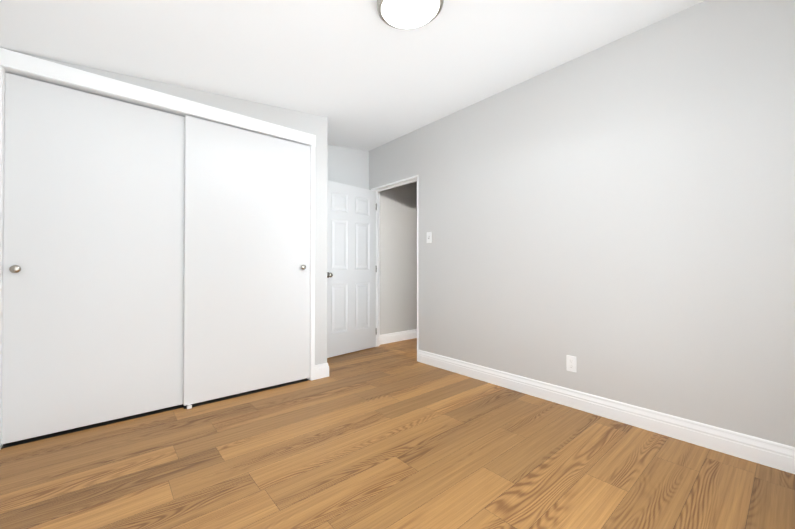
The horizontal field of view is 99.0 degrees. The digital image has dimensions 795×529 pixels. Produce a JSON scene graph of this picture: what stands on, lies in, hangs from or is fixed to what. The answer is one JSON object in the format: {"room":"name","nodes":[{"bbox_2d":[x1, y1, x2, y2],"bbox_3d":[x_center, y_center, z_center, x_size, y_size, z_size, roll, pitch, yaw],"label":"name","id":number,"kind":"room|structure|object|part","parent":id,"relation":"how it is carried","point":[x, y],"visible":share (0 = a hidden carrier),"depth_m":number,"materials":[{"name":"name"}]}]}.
{"room":"empty bedroom","nodes":[
{"label":"empty bedroom","id":0,"kind":"room"},
{"bbox_2d":[21,53,327,145],"bbox_3d":[-1.498,-1.449,2.608,2.095,0.600,0.100,0,-1,-41],"label":"wall","id":1,"kind":"structure","parent":0,"point":[314,124],"depth_m":2.73,"materials":[{"name":"white paint"}]},
{"bbox_2d":[0,66,1,257],"bbox_3d":[-2.236,-0.037,1.886,0.037,2.163,0.016,0,-1,-41],"label":"trim","id":2,"kind":"structure","parent":1,"relation":"attached to","point":[0,145],"depth_m":1.90,"materials":[{"name":"white wood"}]},
{"bbox_2d":[0,67,6,449],"bbox_3d":[-2.261,-0.055,1.942,0.005,2.200,0.100,0,-1,-41],"label":"trim","id":3,"kind":"structure","parent":1,"relation":"attached to","point":[2,206],"depth_m":1.93,"materials":[{"name":"white wood"}]},
{"bbox_2d":[1,72,184,443],"bbox_3d":[-1.883,-0.042,2.267,0.990,2.136,0.070,0,-1,-41],"label":"closet door","id":4,"kind":"structure","parent":1,"relation":"in","point":[93,288],"depth_m":2.18,"materials":[{"name":"white wood"}]},
{"bbox_3d":[-2.210,0.021,1.964,0.046,0.046,0.036,0,-1,-41],"label":"knob","id":5,"kind":"part","parent":4,"relation":"part of","materials":[{"name":"silver metal"}]},
{"bbox_2d":[0,48,315,145],"bbox_3d":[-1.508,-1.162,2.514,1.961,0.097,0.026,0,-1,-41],"label":"trim","id":6,"kind":"structure","parent":1,"relation":"attached to","point":[17,61],"depth_m":2.29,"materials":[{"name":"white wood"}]},
{"bbox_2d":[183,115,309,405],"bbox_3d":[-1.184,-0.038,2.811,0.990,2.136,0.070,0,-1,-41],"label":"closet door","id":7,"kind":"structure","parent":1,"relation":"in","point":[246,261],"depth_m":2.75,"materials":[{"name":"white wood"}]},
{"bbox_2d":[307,145,310,379],"bbox_3d":[-0.832,-0.044,3.167,0.005,2.200,0.100,0,-1,-41],"label":"trim","id":8,"kind":"structure","parent":1,"relation":"attached to","point":[310,232],"depth_m":3.13,"materials":[{"name":"white wood"}]},
{"bbox_2d":[310,145,314,380],"bbox_3d":[-0.782,-0.026,3.133,0.037,2.163,0.016,0,-1,-41],"label":"trim","id":9,"kind":"structure","parent":1,"relation":"attached to","point":[312,358],"depth_m":3.12,"materials":[{"name":"white wood"}]},
{"bbox_2d":[310,143,326,364],"bbox_3d":[-0.768,-0.044,3.221,0.172,2.200,0.100,0,-1,-41],"label":"wall","id":10,"kind":"structure","parent":1,"relation":"attached to","point":[320,253],"depth_m":3.20,"materials":[{"name":"white paint"}]},
{"bbox_2d":[315,363,328,379],"bbox_3d":[-0.570,0.996,3.801,1.165,0.130,0.765,0,-1,-41],"label":"baseboard","id":11,"kind":"structure","parent":10,"relation":"attached to","point":[321,370],"depth_m":3.18,"materials":[{"name":"white wood"}]},
{"bbox_2d":[0,0,704,150],"bbox_3d":[-0.261,-1.437,1.956,3.365,0.468,4.240,0,-1,-41],"label":"ceiling","id":12,"kind":"structure","parent":0,"point":[360,74],"depth_m":2.13,"materials":[{"name":"white paint"}]},
{"bbox_2d":[377,0,443,28],"bbox_3d":[0.065,-1.353,1.774,0.348,0.109,0.346,0,-1,-41],"label":"ceiling light","id":13,"kind":"object","parent":12,"relation":"attached to","point":[405,14],"visible":1,"depth_m":1.76,"materials":[{"name":"white glass"}]},
{"bbox_2d":[369,150,370,189],"bbox_3d":[-0.315,-0.333,4.502,0.120,2.800,0.050,0,-1,-41],"label":"wall","id":14,"kind":"structure","parent":0,"point":[370,170],"depth_m":4.47,"materials":[{"name":"white paint"}]},
{"bbox_2d":[327,145,416,334],"bbox_3d":[-0.890,-0.336,4.121,5.240,2.800,0.120,0,-1,-41],"label":"wall","id":15,"kind":"structure","parent":0,"point":[398,259],"depth_m":4.75,"materials":[{"name":"white paint"}]},
{"bbox_2d":[380,329,416,344],"bbox_3d":[0.393,1.008,5.120,1.775,0.130,0.015,0,-1,-41],"label":"baseboard","id":16,"kind":"structure","parent":15,"relation":"attached to","point":[396,336],"depth_m":4.76,"materials":[{"name":"white wood"}]},
{"bbox_2d":[0,338,794,528],"bbox_3d":[0.451,1.090,2.544,5.240,0.080,4.240,0,-1,-41],"label":"floor","id":17,"kind":"structure","parent":0,"point":[374,438],"depth_m":1.74,"materials":[{"name":"brown wood"}]},
{"bbox_2d":[1,378,308,448],"bbox_3d":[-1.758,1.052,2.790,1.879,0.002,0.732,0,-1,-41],"label":"floor track","id":18,"kind":"object","parent":17,"relation":"on","point":[15,443],"visible":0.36,"depth_m":2.35,"materials":[{"name":"grey metal"}]},
{"bbox_2d":[371,0,794,446],"bbox_3d":[1.026,-0.346,2.938,0.120,2.800,4.070,0,-1,-41],"label":"wall","id":19,"kind":"structure","parent":0,"point":[616,218],"depth_m":2.22,"materials":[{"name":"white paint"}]},
{"bbox_2d":[371,175,417,351],"bbox_3d":[-0.011,0.029,4.144,0.130,2.070,0.885,0,-1,-41],"label":"door frame","id":20,"kind":"structure","parent":19,"relation":"attached to","point":[379,189],"depth_m":4.47,"materials":[{"name":"white wood"}]},
{"bbox_2d":[327,180,375,357],"bbox_3d":[-0.548,0.041,4.101,0.809,2.018,0.198,0,-1,-41],"label":"entry door","id":21,"kind":"structure","parent":20,"relation":"attached to","point":[351,268],"depth_m":4.10,"materials":[{"name":"white wood"}]},
{"bbox_2d":[427,232,431,242],"bbox_3d":[0.333,-0.300,3.638,0.021,0.115,0.070,0,-1,-41],"label":"light switch","id":22,"kind":"object","parent":19,"relation":"attached to","point":[429,237],"visible":1,"depth_m":3.63,"materials":[{"name":"white plastic"}]},
{"bbox_2d":[566,355,575,371],"bbox_3d":[1.292,0.730,2.521,0.007,0.115,0.070,0,-1,-41],"label":"electrical outlet","id":23,"kind":"object","parent":19,"relation":"attached to","point":[571,363],"visible":1,"depth_m":2.52,"materials":[{"name":"white plastic"}]},
{"bbox_2d":[417,349,794,473],"bbox_3d":[1.213,0.986,2.605,0.015,0.130,3.039,0,-1,-41],"label":"baseboard","id":24,"kind":"structure","parent":19,"relation":"attached to","point":[776,455],"depth_m":2.19,"materials":[{"name":"white wood"}]}
]}

